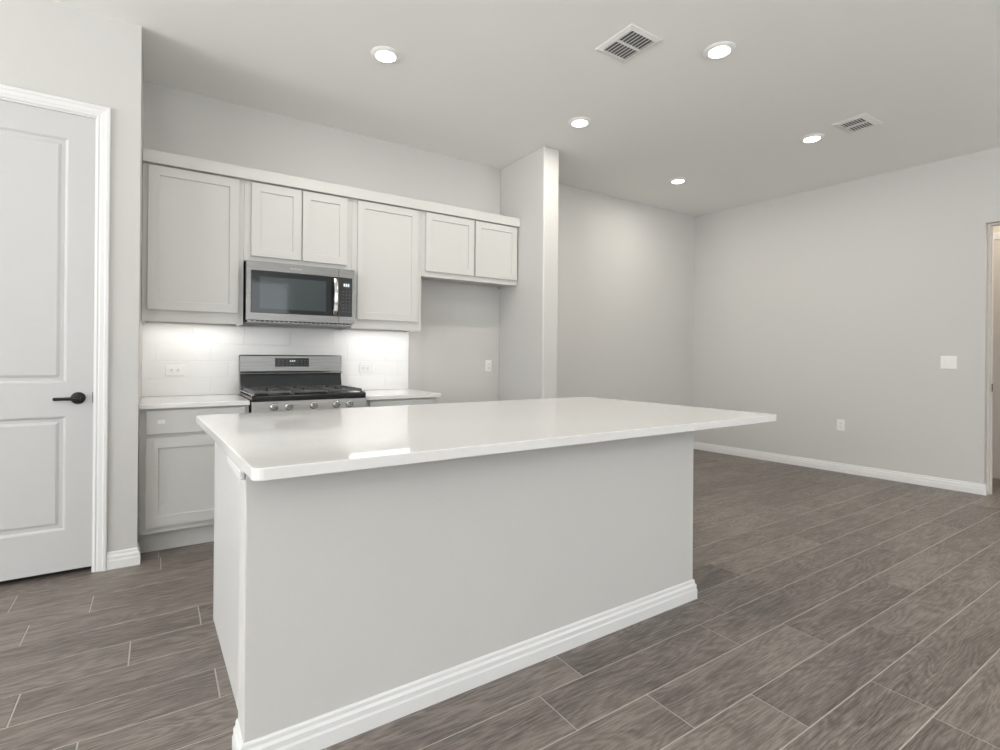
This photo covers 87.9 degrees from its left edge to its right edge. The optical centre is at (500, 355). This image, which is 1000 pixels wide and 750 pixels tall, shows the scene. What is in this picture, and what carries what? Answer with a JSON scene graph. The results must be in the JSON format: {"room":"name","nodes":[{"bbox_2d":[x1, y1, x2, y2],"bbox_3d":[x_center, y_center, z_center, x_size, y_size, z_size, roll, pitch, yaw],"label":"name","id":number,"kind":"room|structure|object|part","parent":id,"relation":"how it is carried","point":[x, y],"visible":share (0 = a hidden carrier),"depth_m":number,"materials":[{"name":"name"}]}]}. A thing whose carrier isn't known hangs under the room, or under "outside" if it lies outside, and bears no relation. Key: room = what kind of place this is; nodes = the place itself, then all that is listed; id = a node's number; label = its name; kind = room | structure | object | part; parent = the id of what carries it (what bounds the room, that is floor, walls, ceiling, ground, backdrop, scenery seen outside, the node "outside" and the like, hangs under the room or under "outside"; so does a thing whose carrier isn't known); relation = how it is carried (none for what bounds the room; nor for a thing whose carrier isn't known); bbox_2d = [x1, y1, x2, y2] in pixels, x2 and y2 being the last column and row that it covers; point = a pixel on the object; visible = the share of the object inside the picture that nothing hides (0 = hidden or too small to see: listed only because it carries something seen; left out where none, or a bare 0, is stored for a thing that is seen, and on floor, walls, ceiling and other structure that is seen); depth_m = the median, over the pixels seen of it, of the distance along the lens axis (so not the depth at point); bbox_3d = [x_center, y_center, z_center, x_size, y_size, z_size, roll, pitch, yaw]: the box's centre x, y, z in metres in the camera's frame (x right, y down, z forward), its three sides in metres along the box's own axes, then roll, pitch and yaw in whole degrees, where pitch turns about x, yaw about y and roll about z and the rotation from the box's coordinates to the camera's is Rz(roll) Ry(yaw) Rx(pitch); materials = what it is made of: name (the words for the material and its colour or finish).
{"room":"kitchen","nodes":[
{"label":"kitchen","id":0,"kind":"room"},
{"bbox_2d":[0,0,143,551],"bbox_3d":[-4.367,-0.367,1.921,4.990,3.104,0.721,1,0,-33],"label":"wall","id":1,"kind":"structure","parent":0,"point":[50,47],"depth_m":2.94,"materials":[{"name":"grey paint"}]},
{"bbox_2d":[0,100,94,581],"bbox_3d":[-2.578,-0.075,2.671,0.768,2.486,0.083,1,0,-33],"label":"door","id":2,"kind":"structure","parent":1,"relation":"in","point":[47,157],"depth_m":2.77,"materials":[{"name":"grey paint"}]},
{"bbox_3d":[-2.334,0.235,2.791,0.115,0.025,0.012,1,0,-33],"label":"lever","id":3,"kind":"part","parent":2,"relation":"part of","materials":[{"name":"brown metal"}]},
{"bbox_3d":[-2.309,0.234,2.833,0.066,0.066,0.042,1,0,-33],"label":"handle","id":4,"kind":"part","parent":2,"relation":"part of","materials":[{"name":"brown metal"}]},
{"bbox_2d":[0,84,110,571],"bbox_3d":[-2.605,-0.095,2.708,0.901,2.590,0.130,1,0,-33],"label":"door frame","id":5,"kind":"structure","parent":1,"relation":"attached to","point":[103,114],"depth_m":2.89,"materials":[{"name":"white paint"}]},
{"bbox_2d":[106,543,140,569],"bbox_3d":[-2.168,1.155,2.986,0.154,0.096,0.097,1,0,-33],"label":"baseboard","id":6,"kind":"structure","parent":1,"relation":"attached to","point":[132,556],"depth_m":2.95,"materials":[{"name":"white paint"}]},
{"bbox_2d":[243,260,354,327],"bbox_3d":[-1.538,-0.449,3.942,0.757,0.433,0.444,1,0,-33],"label":"microwave","id":7,"kind":"object","parent":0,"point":[283,294],"visible":1,"depth_m":3.78,"materials":[{"name":"silver metal"}]},
{"bbox_3d":[-1.487,-0.447,3.776,0.600,0.294,0.004,1,0,-33],"label":"door glass","id":8,"kind":"part","parent":7,"relation":"part of","materials":[{"name":"black glass"}]},
{"bbox_3d":[-1.240,-0.441,3.903,0.032,0.282,0.050,1,0,-33],"label":"handle","id":9,"kind":"part","parent":7,"relation":"part of","materials":[{"name":"silver metal"}]},
{"bbox_3d":[-1.188,-0.444,3.974,0.099,0.296,0.004,1,0,-33],"label":"panel glass","id":10,"kind":"part","parent":7,"relation":"part of","materials":[{"name":"black glass"}]},
{"bbox_3d":[-1.191,-0.452,3.994,0.120,0.413,0.040,1,0,-33],"label":"control panel","id":11,"kind":"part","parent":7,"relation":"part of","materials":[{"name":"metal"}]},
{"bbox_2d":[142,81,693,406],"bbox_3d":[-1.047,-0.337,4.614,13.700,3.104,0.129,1,0,-33],"label":"wall","id":12,"kind":"structure","parent":0,"point":[626,268],"depth_m":4.92,"materials":[{"name":"grey paint"}]},
{"bbox_2d":[165,365,184,375],"bbox_3d":[-2.317,0.106,3.693,0.118,0.074,0.009,1,0,-33],"label":"wall outlet","id":13,"kind":"object","parent":12,"relation":"attached to","point":[169,369],"visible":1,"depth_m":3.69,"materials":[{"name":"white plastic"}]},
{"bbox_2d":[142,163,243,325],"bbox_3d":[-2.142,-0.731,3.623,0.589,1.020,0.327,1,0,-33],"label":"upper cabinet","id":14,"kind":"object","parent":12,"relation":"attached to","point":[193,222],"visible":1,"depth_m":3.48,"materials":[{"name":"grey paint"}]},
{"bbox_2d":[243,180,351,269],"bbox_3d":[-1.573,-0.952,3.998,0.766,0.568,0.327,1,0,-33],"label":"upper cabinet","id":15,"kind":"object","parent":12,"relation":"attached to","point":[282,224],"visible":0.94,"depth_m":3.85,"materials":[{"name":"grey paint"}]},
{"bbox_3d":[-1.629,-0.968,3.777,0.338,0.522,0.020,1,0,-33],"label":"door","id":16,"kind":"part","parent":15,"relation":"part of","materials":[{"name":"grey paint"}]},
{"bbox_3d":[-1.341,-0.966,3.967,0.333,0.522,0.020,1,0,-33],"label":"door","id":17,"kind":"part","parent":15,"relation":"part of","materials":[{"name":"grey paint"}]},
{"bbox_2d":[359,364,371,372],"bbox_3d":[-1.159,0.112,4.458,0.118,0.074,0.009,1,0,-33],"label":"wall outlet","id":18,"kind":"object","parent":12,"relation":"attached to","point":[363,368],"visible":1,"depth_m":4.46,"materials":[{"name":"white plastic"}]},
{"bbox_2d":[340,199,421,331],"bbox_3d":[-1.005,-0.721,4.375,0.596,1.020,0.327,1,0,-33],"label":"upper cabinet","id":19,"kind":"object","parent":12,"relation":"attached to","point":[386,239],"visible":0.99,"depth_m":4.24,"materials":[{"name":"grey paint"}]},
{"bbox_3d":[-0.917,-0.755,4.248,0.518,0.940,0.020,1,0,-33],"label":"door","id":20,"kind":"part","parent":19,"relation":"part of","materials":[{"name":"grey paint"}]},
{"bbox_2d":[421,211,516,288],"bbox_3d":[-0.337,-0.949,4.815,0.996,0.553,0.327,1,0,-33],"label":"upper cabinet","id":21,"kind":"object","parent":12,"relation":"attached to","point":[453,249],"visible":0.97,"depth_m":4.66,"materials":[{"name":"grey paint"}]},
{"bbox_2d":[143,148,519,227],"bbox_3d":[-1.145,-1.274,4.268,2.956,0.080,0.346,1,0,-33],"label":"crown molding","id":22,"kind":"structure","parent":21,"relation":"on","point":[150,156],"depth_m":3.89,"materials":[{"name":"grey paint"}]},
{"bbox_3d":[-0.442,-0.971,4.561,0.474,0.502,0.020,1,0,-33],"label":"door","id":23,"kind":"part","parent":21,"relation":"part of","materials":[{"name":"grey paint"}]},
{"bbox_3d":[-0.038,-0.967,4.828,0.458,0.502,0.020,1,0,-33],"label":"door","id":24,"kind":"part","parent":21,"relation":"part of","materials":[{"name":"grey paint"}]},
{"bbox_2d":[485,360,491,371],"bbox_3d":[-0.120,0.106,5.155,0.074,0.118,0.009,1,0,-33],"label":"wall outlet","id":25,"kind":"object","parent":12,"relation":"attached to","point":[488,363],"visible":1,"depth_m":5.15,"materials":[{"name":"white plastic"}]},
{"bbox_2d":[0,449,999,749],"bbox_3d":[1.177,1.285,1.228,13.700,0.120,8.200,1,0,-33],"label":"floor","id":26,"kind":"structure","parent":0,"point":[831,610],"depth_m":2.15,"materials":[{"name":"brown wood"}]},
{"bbox_2d":[138,405,248,552],"bbox_3d":[-2.069,0.763,3.495,0.592,0.882,0.627,1,0,-33],"label":"base cabinet","id":27,"kind":"object","parent":26,"relation":"on","point":[177,456],"visible":0.62,"depth_m":3.19,"materials":[{"name":"grey paint"}]},
{"bbox_3d":[-1.898,0.768,3.245,0.534,0.536,0.020,1,0,-33],"label":"door","id":28,"kind":"part","parent":27,"relation":"part of","materials":[{"name":"grey paint"}]},
{"bbox_2d":[139,394,249,409],"bbox_3d":[-2.061,0.306,3.490,0.595,0.030,0.647,1,0,-33],"label":"countertop","id":29,"kind":"structure","parent":27,"relation":"on","point":[161,402],"depth_m":3.33,"materials":[{"name":"white stone"}]},
{"bbox_3d":[-1.895,0.405,3.245,0.534,0.143,0.019,1,0,-33],"label":"drawer","id":30,"kind":"part","parent":27,"relation":"part of","materials":[{"name":"grey paint"}]},
{"bbox_2d":[239,355,365,412],"bbox_3d":[-1.464,0.604,3.819,0.757,1.212,0.731,1,0,-33],"label":"gas range","id":31,"kind":"object","parent":26,"relation":"on","point":[271,383],"visible":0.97,"depth_m":3.90,"materials":[{"name":"silver metal"}]},
{"bbox_3d":[-1.491,0.343,3.420,0.048,0.048,0.027,1,0,-33],"label":"knob","id":32,"kind":"part","parent":31,"relation":"part of","materials":[{"name":"silver metal"}]},
{"bbox_3d":[-1.413,0.344,3.471,0.048,0.048,0.027,1,0,-33],"label":"knob","id":33,"kind":"part","parent":31,"relation":"part of","materials":[{"name":"silver metal"}]},
{"bbox_3d":[-1.637,0.055,4.077,0.252,0.067,0.004,1,0,-33],"label":"display panel","id":34,"kind":"part","parent":31,"relation":"part of","materials":[{"name":"black glass"}]},
{"bbox_2d":[240,390,365,401],"bbox_3d":[-1.461,0.281,3.819,0.757,0.047,0.593,1,0,-33],"label":"cooktop","id":35,"kind":"object","parent":31,"relation":"in","point":[252,395],"depth_m":3.59,"materials":[{"name":"black metal"}]},
{"bbox_3d":[-1.305,0.366,3.582,0.757,0.120,0.049,1,0,-33],"label":"control panel","id":36,"kind":"part","parent":31,"relation":"part of","materials":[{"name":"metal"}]},
{"bbox_3d":[-1.279,0.345,3.560,0.048,0.048,0.027,1,0,-33],"label":"knob","id":37,"kind":"part","parent":31,"relation":"part of","materials":[{"name":"silver metal"}]},
{"bbox_3d":[-1.149,0.346,3.645,0.048,0.048,0.027,1,0,-33],"label":"knob","id":38,"kind":"part","parent":31,"relation":"part of","materials":[{"name":"silver metal"}]},
{"bbox_2d":[366,397,435,406],"bbox_3d":[-0.929,0.773,4.248,0.587,0.882,0.626,1,0,-33],"label":"base cabinet","id":39,"kind":"object","parent":26,"relation":"on","point":[409,401],"visible":0.17,"depth_m":3.98,"materials":[{"name":"grey paint"}]},
{"bbox_2d":[354,389,440,399],"bbox_3d":[-0.912,0.316,4.249,0.618,0.030,0.647,1,0,-33],"label":"countertop","id":40,"kind":"structure","parent":39,"relation":"on","point":[391,393],"depth_m":4.09,"materials":[{"name":"white stone"}]},
{"bbox_2d":[213,431,696,749],"bbox_3d":[-0.176,0.778,2.500,2.082,0.878,1.098,1,0,-33],"label":"kitchen island","id":41,"kind":"object","parent":26,"relation":"on","point":[347,604],"visible":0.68,"depth_m":1.84,"materials":[{"name":"grey paint"}]},
{"bbox_3d":[0.086,1.170,2.100,2.080,0.096,0.140,1,0,-33],"label":"baseboard","id":42,"kind":"part","parent":41,"relation":"part of","materials":[{"name":"white paint"}]},
{"bbox_2d":[196,397,775,480],"bbox_3d":[-0.004,0.322,2.656,2.610,0.035,1.459,1,0,-33],"label":"island countertop","id":43,"kind":"structure","parent":41,"relation":"on","point":[265,446],"depth_m":2.14,"materials":[{"name":"white stone"}]},
{"bbox_2d":[52,0,999,216],"bbox_3d":[1.201,-1.939,1.234,13.700,0.120,8.200,1,0,-33],"label":"ceiling","id":44,"kind":"structure","parent":0,"point":[492,83],"depth_m":3.52,"materials":[{"name":"white paint"}]},
{"bbox_2d":[371,46,400,63],"bbox_3d":[-0.723,-1.880,3.259,0.184,0.018,0.184,1,0,-33],"label":"recessed light","id":45,"kind":"object","parent":44,"relation":"in","point":[383,54],"visible":1,"depth_m":3.24,"materials":[{"name":"white plastic"}]},
{"bbox_2d":[568,117,590,127],"bbox_3d":[0.637,-1.868,4.173,0.184,0.018,0.184,1,0,-33],"label":"recessed light","id":46,"kind":"object","parent":44,"relation":"in","point":[578,122],"visible":1,"depth_m":4.15,"materials":[{"name":"white plastic"}]},
{"bbox_2d":[595,24,661,62],"bbox_3d":[0.770,-1.872,3.132,0.263,0.012,0.295,1,0,-33],"label":"ceiling vent","id":47,"kind":"object","parent":44,"relation":"in","point":[632,41],"visible":1,"depth_m":3.12,"materials":[{"name":"white metal"}]},
{"bbox_2d":[669,178,686,183],"bbox_3d":[1.892,-1.856,5.533,0.184,0.018,0.184,1,0,-33],"label":"recessed light","id":48,"kind":"object","parent":44,"relation":"in","point":[675,180],"visible":1,"depth_m":5.51,"materials":[{"name":"white plastic"}]},
{"bbox_2d":[703,41,735,59],"bbox_3d":[1.343,-1.865,3.186,0.184,0.018,0.184,1,0,-33],"label":"recessed light","id":49,"kind":"object","parent":44,"relation":"in","point":[722,49],"visible":1,"depth_m":3.16,"materials":[{"name":"white plastic"}]},
{"bbox_2d":[800,133,824,142],"bbox_3d":[2.665,-1.853,4.442,0.184,0.018,0.184,1,0,-33],"label":"recessed light","id":50,"kind":"object","parent":44,"relation":"in","point":[810,138],"visible":1,"depth_m":4.41,"materials":[{"name":"white plastic"}]},
{"bbox_2d":[832,113,882,133],"bbox_3d":[2.865,-1.854,4.167,0.312,0.012,0.238,1,0,-33],"label":"ceiling vent","id":51,"kind":"object","parent":44,"relation":"in","point":[864,121],"visible":1,"depth_m":4.15,"materials":[{"name":"white metal"}]},
{"bbox_2d":[499,146,558,400],"bbox_3d":[0.255,-0.327,4.981,0.175,3.104,0.713,1,0,-33],"label":"wall","id":52,"kind":"structure","parent":0,"point":[530,184],"depth_m":4.78,"materials":[{"name":"grey paint"}]},
{"bbox_2d":[693,147,999,483],"bbox_3d":[5.093,-0.293,3.811,0.100,3.104,8.032,1,0,-38],"label":"wall","id":53,"kind":"structure","parent":0,"point":[816,308],"depth_m":5.45,"materials":[{"name":"grey paint"}]},
{"bbox_2d":[693,441,987,494],"bbox_3d":[3.482,1.203,5.809,0.067,0.096,2.908,1,0,-38],"label":"baseboard","id":54,"kind":"structure","parent":53,"relation":"attached to","point":[956,485],"depth_m":5.45,"materials":[{"name":"white paint"}]},
{"bbox_2d":[837,419,844,430],"bbox_3d":[3.647,0.747,5.564,0.009,0.118,0.074,1,0,-38],"label":"wall outlet","id":55,"kind":"object","parent":53,"relation":"attached to","point":[840,423],"visible":1,"depth_m":5.56,"materials":[{"name":"white plastic"}]},
{"bbox_2d":[940,356,956,368],"bbox_3d":[4.199,0.065,4.863,0.011,0.120,0.120,1,0,-38],"label":"light switch","id":56,"kind":"object","parent":53,"relation":"attached to","point":[947,362],"visible":1,"depth_m":4.86,"materials":[{"name":"white plastic"}]},
{"bbox_2d":[986,222,999,493],"bbox_3d":[4.663,0.032,4.360,0.062,2.449,0.850,1,0,-33],"label":"door frame","id":57,"kind":"structure","parent":53,"relation":"attached to","point":[990,270],"depth_m":4.69,"materials":[{"name":"grey paint"}]},
{"bbox_2d":[992,226,999,478],"bbox_3d":[4.935,-0.292,4.785,1.030,3.104,3.000,1,0,-33],"label":"wall","id":58,"kind":"structure","parent":0,"point":[996,228],"depth_m":5.32,"materials":[{"name":"grey paint"}]},
{"bbox_2d":[992,239,999,477],"bbox_3d":[5.238,0.033,5.064,0.011,2.440,0.830,1,0,-33],"label":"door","id":59,"kind":"structure","parent":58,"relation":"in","point":[996,273],"depth_m":5.31,"materials":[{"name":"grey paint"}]},
{"bbox_2d":[994,232,999,239],"bbox_3d":[5.236,0.003,5.061,0.017,2.520,0.973,1,0,-33],"label":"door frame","id":60,"kind":"structure","parent":58,"relation":"attached to","point":[997,234],"depth_m":5.30,"materials":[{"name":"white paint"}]}
]}

